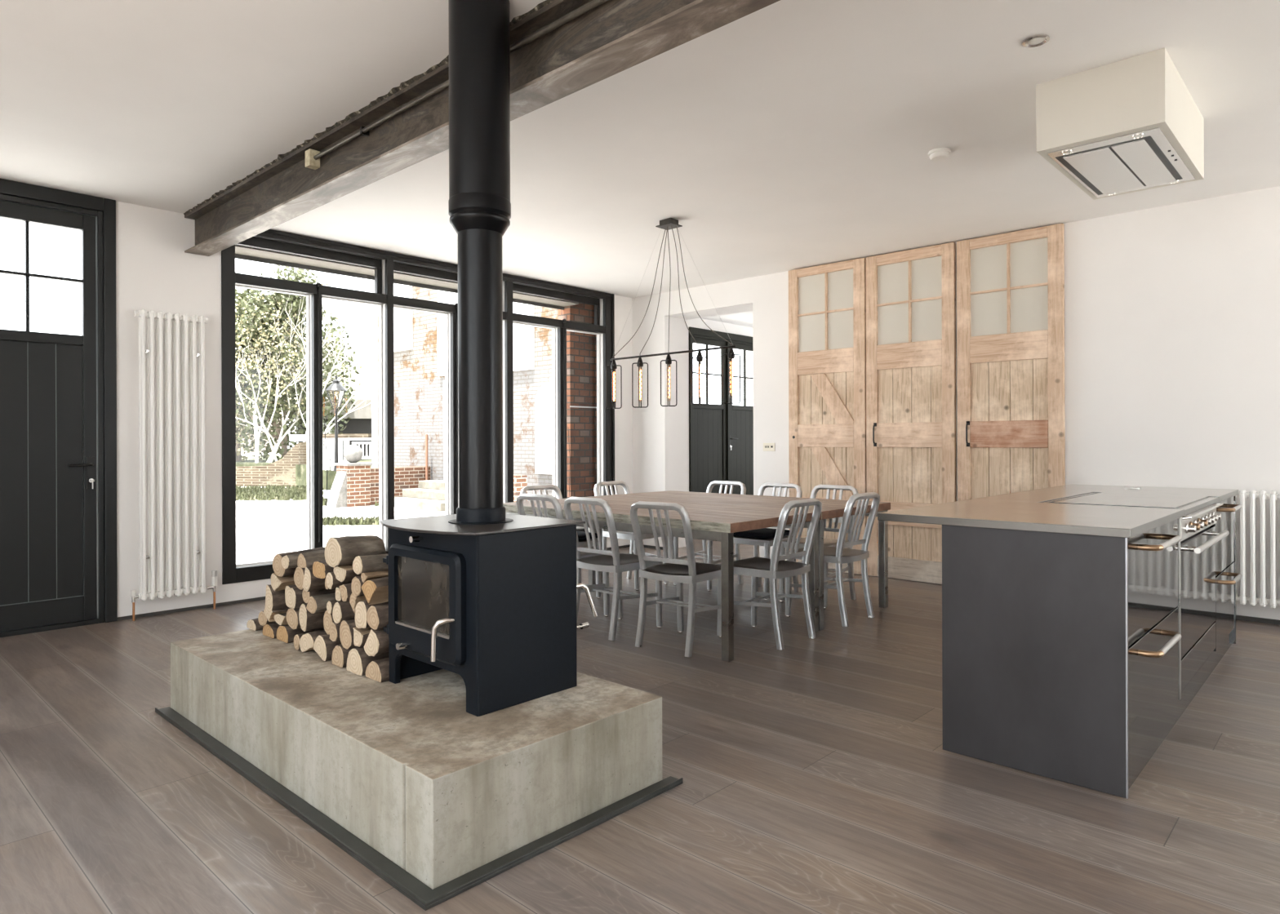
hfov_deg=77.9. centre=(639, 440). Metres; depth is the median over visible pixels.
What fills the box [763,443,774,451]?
wall socket
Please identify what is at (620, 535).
dining chair
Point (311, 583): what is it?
log
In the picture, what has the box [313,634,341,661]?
log
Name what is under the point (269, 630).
log
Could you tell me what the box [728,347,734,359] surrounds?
socket
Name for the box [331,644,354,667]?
log
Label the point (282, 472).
wall
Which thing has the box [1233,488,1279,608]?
radiator
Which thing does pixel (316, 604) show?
log
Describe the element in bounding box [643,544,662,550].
baseboard
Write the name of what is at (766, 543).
dining chair
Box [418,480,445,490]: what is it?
stone step
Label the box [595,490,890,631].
dining table
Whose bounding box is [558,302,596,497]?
brick pier
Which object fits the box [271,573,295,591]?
log
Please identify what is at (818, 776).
floor
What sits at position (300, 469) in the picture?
ground
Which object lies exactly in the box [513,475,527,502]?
brick wall
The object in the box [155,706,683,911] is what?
edging
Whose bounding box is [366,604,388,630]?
log
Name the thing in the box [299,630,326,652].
log
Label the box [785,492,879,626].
dining chair
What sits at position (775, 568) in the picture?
dining chair
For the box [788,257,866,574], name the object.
barn door
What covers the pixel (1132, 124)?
hood
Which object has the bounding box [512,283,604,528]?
sliding door frame
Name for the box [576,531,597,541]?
seat cushion
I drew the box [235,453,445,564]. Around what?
ground
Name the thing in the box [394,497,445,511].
stone step
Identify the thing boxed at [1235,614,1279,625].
baseboard
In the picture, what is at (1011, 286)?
barn door
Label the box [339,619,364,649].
log
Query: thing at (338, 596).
log
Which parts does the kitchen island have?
panel, handle, handle, drawer, drawer, handle, handle, drawer, drawer, handle, handle, handle, handle, panel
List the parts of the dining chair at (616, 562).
leg, frame, rail, leg, seat, leg, leg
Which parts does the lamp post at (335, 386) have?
post, lantern frame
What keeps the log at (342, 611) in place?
on the log at (335, 630)
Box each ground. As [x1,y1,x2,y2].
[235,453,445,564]
[235,455,372,490]
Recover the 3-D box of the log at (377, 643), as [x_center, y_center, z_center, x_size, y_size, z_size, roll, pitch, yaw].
[-0.921,0.756,3.091,0.123,0.119,0.283,0,0,43]
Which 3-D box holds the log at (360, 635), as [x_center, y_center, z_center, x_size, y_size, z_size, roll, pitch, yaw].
[-1.013,0.759,3.148,0.078,0.073,0.249,0,0,39]
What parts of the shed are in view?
door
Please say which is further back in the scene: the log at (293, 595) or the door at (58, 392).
the door at (58, 392)
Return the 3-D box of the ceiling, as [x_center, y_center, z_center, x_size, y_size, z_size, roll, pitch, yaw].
[1.216,-1.734,3.987,10.250,0.200,14.500,0,0,43]
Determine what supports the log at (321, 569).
on the log
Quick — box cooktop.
[1043,492,1218,516]
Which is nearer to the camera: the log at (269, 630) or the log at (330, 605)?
the log at (330, 605)
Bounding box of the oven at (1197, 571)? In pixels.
[1180,525,1215,658]
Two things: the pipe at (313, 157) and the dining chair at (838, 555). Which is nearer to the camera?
the pipe at (313, 157)
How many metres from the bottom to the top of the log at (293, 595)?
0.101 m
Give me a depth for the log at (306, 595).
3.42 m
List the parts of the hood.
filter panel, underside frame, filter panel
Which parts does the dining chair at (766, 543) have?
leg, seat, leg, frame, leg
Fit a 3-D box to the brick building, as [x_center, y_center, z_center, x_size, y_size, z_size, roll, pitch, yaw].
[-2.656,-1.841,17.440,7.260,6.300,3.100,0,0,43]
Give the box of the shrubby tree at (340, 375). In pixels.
[284,353,354,431]
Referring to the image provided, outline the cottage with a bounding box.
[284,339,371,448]
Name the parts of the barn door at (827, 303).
rail, rail, rail, rail, rail, pane, board panel, board panel, board panel, metal plate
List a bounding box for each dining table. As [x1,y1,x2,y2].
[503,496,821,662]
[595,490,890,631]
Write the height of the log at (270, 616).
0.067 m
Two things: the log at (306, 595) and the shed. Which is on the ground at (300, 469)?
the shed
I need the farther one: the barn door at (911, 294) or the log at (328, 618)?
the barn door at (911, 294)
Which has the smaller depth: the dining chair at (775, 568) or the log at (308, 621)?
the log at (308, 621)
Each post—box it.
[324,375,346,471]
[425,435,428,480]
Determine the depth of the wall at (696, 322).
11.10 m
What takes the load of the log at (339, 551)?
on the log at (342, 573)
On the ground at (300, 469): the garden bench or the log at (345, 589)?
the garden bench
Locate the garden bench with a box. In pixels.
[351,441,372,458]
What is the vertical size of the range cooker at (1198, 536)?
0.805 m
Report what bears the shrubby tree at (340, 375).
on the ground at (300, 469)
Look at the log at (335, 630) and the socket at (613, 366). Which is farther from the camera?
the socket at (613, 366)
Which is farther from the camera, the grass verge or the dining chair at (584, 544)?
the grass verge
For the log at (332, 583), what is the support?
on the log at (338, 596)
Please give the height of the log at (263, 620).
0.080 m
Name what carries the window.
in the wall at (154, 272)
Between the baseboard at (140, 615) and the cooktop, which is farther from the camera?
the baseboard at (140, 615)
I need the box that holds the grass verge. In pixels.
[235,484,379,525]
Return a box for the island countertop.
[877,484,1238,537]
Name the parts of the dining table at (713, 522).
leg, rail, leg, rail, leg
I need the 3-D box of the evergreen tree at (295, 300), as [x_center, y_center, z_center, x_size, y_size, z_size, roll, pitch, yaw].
[-12.163,-2.352,26.614,4.664,7.075,5.456,0,0,14]
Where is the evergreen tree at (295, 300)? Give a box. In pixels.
[235,263,359,460]
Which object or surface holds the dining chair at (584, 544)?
on the floor
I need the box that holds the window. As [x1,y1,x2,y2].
[221,229,614,584]
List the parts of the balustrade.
rail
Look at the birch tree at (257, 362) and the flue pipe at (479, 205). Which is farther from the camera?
the birch tree at (257, 362)
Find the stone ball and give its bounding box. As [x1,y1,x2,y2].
[343,444,363,462]
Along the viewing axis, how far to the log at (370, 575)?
3.07 m
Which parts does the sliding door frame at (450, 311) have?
toplight frame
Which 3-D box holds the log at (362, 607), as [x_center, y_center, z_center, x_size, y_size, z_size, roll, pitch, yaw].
[-0.993,0.663,3.143,0.093,0.119,0.270,0,0,39]
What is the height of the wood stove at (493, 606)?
0.604 m
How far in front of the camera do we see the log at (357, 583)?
3.09 m
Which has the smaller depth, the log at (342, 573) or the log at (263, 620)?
the log at (342, 573)
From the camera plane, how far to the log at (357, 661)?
3.06 m
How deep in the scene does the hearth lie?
2.54 m
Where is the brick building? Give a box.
[371,280,558,501]
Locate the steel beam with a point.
(614, 37)
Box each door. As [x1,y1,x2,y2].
[0,178,117,637]
[688,326,753,495]
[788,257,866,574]
[866,242,956,584]
[956,223,1065,501]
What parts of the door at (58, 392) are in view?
boarded panel, lever handle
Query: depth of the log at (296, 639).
3.42 m
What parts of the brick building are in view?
render panel, white doorway, render panel, render panel, arched doorway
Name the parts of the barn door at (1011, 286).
pull handle, rail, rail, rail, pane, board panel, board panel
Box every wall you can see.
[115,200,632,617]
[235,442,306,486]
[370,466,430,505]
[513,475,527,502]
[631,186,1279,620]
[688,318,753,491]
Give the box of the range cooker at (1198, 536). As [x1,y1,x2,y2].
[1043,492,1229,692]
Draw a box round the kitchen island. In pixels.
[942,495,1242,799]
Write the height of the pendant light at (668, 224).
1.377 m
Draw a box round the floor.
[0,538,1279,913]
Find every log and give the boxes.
[246,617,263,631]
[257,610,276,626]
[262,622,288,638]
[263,608,288,622]
[264,584,290,613]
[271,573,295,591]
[272,546,325,577]
[274,613,288,625]
[276,625,316,643]
[281,550,324,569]
[284,584,305,608]
[285,607,301,629]
[293,567,305,590]
[293,629,324,649]
[297,551,325,568]
[298,603,325,631]
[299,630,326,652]
[302,566,326,591]
[302,588,335,603]
[306,592,336,613]
[312,552,386,578]
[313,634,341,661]
[323,610,333,634]
[324,535,386,568]
[325,572,351,589]
[326,600,342,613]
[329,622,340,641]
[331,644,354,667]
[332,600,355,623]
[333,564,361,582]
[335,587,342,601]
[339,582,351,601]
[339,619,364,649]
[346,646,389,675]
[349,593,366,613]
[351,576,364,597]
[352,554,388,574]
[352,626,372,647]
[355,600,388,628]
[360,570,388,582]
[361,576,388,605]
[364,628,389,656]
[365,657,389,682]
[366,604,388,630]
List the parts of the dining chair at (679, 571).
leg, frame, rail, leg, seat, leg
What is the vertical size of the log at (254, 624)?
0.047 m
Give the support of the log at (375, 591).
on the log at (362, 607)
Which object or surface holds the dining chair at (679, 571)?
on the floor
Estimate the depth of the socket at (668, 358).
5.83 m
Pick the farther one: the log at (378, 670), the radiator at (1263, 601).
the radiator at (1263, 601)
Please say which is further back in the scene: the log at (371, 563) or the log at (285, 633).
the log at (285, 633)
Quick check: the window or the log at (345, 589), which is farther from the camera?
the window
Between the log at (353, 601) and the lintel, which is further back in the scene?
the lintel
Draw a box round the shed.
[291,399,372,459]
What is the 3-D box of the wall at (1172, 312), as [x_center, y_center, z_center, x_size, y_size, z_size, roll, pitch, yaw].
[3.424,-0.226,6.035,9.220,2.830,0.400,0,0,43]
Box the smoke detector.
[928,147,951,161]
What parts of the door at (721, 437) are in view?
boarded panel, boarded panel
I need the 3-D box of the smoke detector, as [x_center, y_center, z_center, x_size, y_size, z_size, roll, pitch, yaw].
[1.691,-1.615,4.475,0.120,0.042,0.120,0,0,43]
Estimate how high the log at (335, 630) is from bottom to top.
0.090 m
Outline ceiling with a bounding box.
[0,0,1279,327]
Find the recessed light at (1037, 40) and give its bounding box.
[1022,34,1049,47]
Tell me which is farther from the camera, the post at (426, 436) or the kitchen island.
the post at (426, 436)
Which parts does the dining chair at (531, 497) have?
frame, seat, leg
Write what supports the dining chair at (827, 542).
on the floor
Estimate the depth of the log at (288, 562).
3.50 m
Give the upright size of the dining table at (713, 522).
0.753 m
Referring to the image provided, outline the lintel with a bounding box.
[235,244,579,310]
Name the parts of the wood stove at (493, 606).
air knob, air knob, panel, door glass, stove door, panel, door handle, plate, panel, air knob, handle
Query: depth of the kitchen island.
2.85 m
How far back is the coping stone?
22.50 m
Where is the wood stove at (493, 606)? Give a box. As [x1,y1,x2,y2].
[379,513,597,716]
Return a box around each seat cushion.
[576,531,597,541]
[733,528,789,538]
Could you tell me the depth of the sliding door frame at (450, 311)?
7.29 m
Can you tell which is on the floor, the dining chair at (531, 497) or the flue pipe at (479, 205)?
the dining chair at (531, 497)
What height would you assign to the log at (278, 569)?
0.109 m
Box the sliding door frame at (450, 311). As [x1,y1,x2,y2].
[393,262,506,515]
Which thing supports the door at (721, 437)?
in the wall at (696, 322)
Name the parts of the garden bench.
rail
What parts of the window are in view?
toplight frame, pull cord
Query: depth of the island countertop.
3.21 m
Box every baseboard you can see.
[117,544,630,621]
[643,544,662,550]
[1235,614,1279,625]
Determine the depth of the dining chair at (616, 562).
4.89 m
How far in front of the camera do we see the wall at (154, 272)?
5.58 m
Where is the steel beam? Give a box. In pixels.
[183,0,780,256]
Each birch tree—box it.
[235,272,355,462]
[235,295,371,462]
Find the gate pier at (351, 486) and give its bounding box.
[326,462,373,507]
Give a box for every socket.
[610,360,617,369]
[636,356,643,367]
[665,354,671,364]
[696,351,702,361]
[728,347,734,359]
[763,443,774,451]
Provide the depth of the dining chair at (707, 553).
6.62 m
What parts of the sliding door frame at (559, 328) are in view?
toplight frame, pull cord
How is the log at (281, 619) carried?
on the log at (285, 633)
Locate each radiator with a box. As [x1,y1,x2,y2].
[130,309,217,621]
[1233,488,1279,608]
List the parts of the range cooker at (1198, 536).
control knob, control knob, warming drawer, control panel, control knob, control knob, control knob, control knob, control knob, control knob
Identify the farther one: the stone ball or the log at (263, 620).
the stone ball
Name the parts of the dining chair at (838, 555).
leg, seat, leg, rail, frame, leg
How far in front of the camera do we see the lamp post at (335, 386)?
20.26 m
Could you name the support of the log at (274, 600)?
on the log at (270, 616)
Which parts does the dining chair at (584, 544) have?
frame, seat, leg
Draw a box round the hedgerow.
[235,406,286,453]
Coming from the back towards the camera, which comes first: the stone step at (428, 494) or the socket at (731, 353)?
the stone step at (428, 494)
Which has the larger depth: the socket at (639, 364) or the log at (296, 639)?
the socket at (639, 364)
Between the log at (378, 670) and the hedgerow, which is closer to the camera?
the log at (378, 670)
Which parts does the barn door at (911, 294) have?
pull handle, rail, rail, rail, rail, rail, pane, board panel, board panel, board panel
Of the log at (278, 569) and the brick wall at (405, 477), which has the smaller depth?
the log at (278, 569)
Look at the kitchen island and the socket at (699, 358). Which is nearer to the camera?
the kitchen island
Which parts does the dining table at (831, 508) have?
leg, leg, leg, rail, leg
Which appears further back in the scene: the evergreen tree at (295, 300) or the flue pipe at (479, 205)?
the evergreen tree at (295, 300)
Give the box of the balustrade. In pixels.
[322,433,371,470]
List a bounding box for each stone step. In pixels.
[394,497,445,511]
[402,488,445,501]
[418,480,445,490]
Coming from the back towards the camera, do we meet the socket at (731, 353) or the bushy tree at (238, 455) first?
the bushy tree at (238, 455)
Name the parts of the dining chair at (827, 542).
leg, seat, leg, frame, rail, leg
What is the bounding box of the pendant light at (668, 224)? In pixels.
[605,217,740,408]
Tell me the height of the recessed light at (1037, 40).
0.010 m
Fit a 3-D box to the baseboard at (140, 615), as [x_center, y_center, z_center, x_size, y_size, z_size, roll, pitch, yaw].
[-1.798,1.195,7.179,0.012,0.022,5.055,0,0,43]
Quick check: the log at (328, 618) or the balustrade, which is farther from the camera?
the balustrade
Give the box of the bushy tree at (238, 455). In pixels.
[235,289,305,461]
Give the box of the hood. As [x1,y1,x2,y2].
[1035,48,1204,199]
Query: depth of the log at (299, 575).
3.42 m
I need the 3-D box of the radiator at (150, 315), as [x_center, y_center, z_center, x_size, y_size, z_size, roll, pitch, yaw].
[-3.255,0.161,5.532,0.132,2.100,0.541,0,0,43]
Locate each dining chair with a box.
[515,493,609,617]
[520,484,600,598]
[564,496,662,640]
[593,480,668,591]
[630,501,721,657]
[673,480,746,591]
[716,497,822,650]
[733,482,802,599]
[779,484,858,608]
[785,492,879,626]
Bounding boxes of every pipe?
[305,0,608,169]
[448,0,513,524]
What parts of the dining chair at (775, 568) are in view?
leg, leg, seat, leg, rail, frame, leg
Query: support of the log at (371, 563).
on the log at (370, 575)
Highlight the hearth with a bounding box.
[170,629,662,889]
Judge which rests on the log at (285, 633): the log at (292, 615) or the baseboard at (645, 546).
the log at (292, 615)
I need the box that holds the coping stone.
[289,435,306,441]
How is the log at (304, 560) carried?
on the log at (299, 575)
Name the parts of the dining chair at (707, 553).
leg, leg, leg, frame, leg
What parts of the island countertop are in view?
socket cap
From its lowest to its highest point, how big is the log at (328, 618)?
0.103 m
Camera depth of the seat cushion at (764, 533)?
6.08 m
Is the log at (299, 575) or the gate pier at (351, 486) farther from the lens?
the gate pier at (351, 486)
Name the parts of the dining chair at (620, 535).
leg, frame, leg, seat, leg, leg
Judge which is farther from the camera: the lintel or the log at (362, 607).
the lintel
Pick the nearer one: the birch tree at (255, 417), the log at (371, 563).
the log at (371, 563)

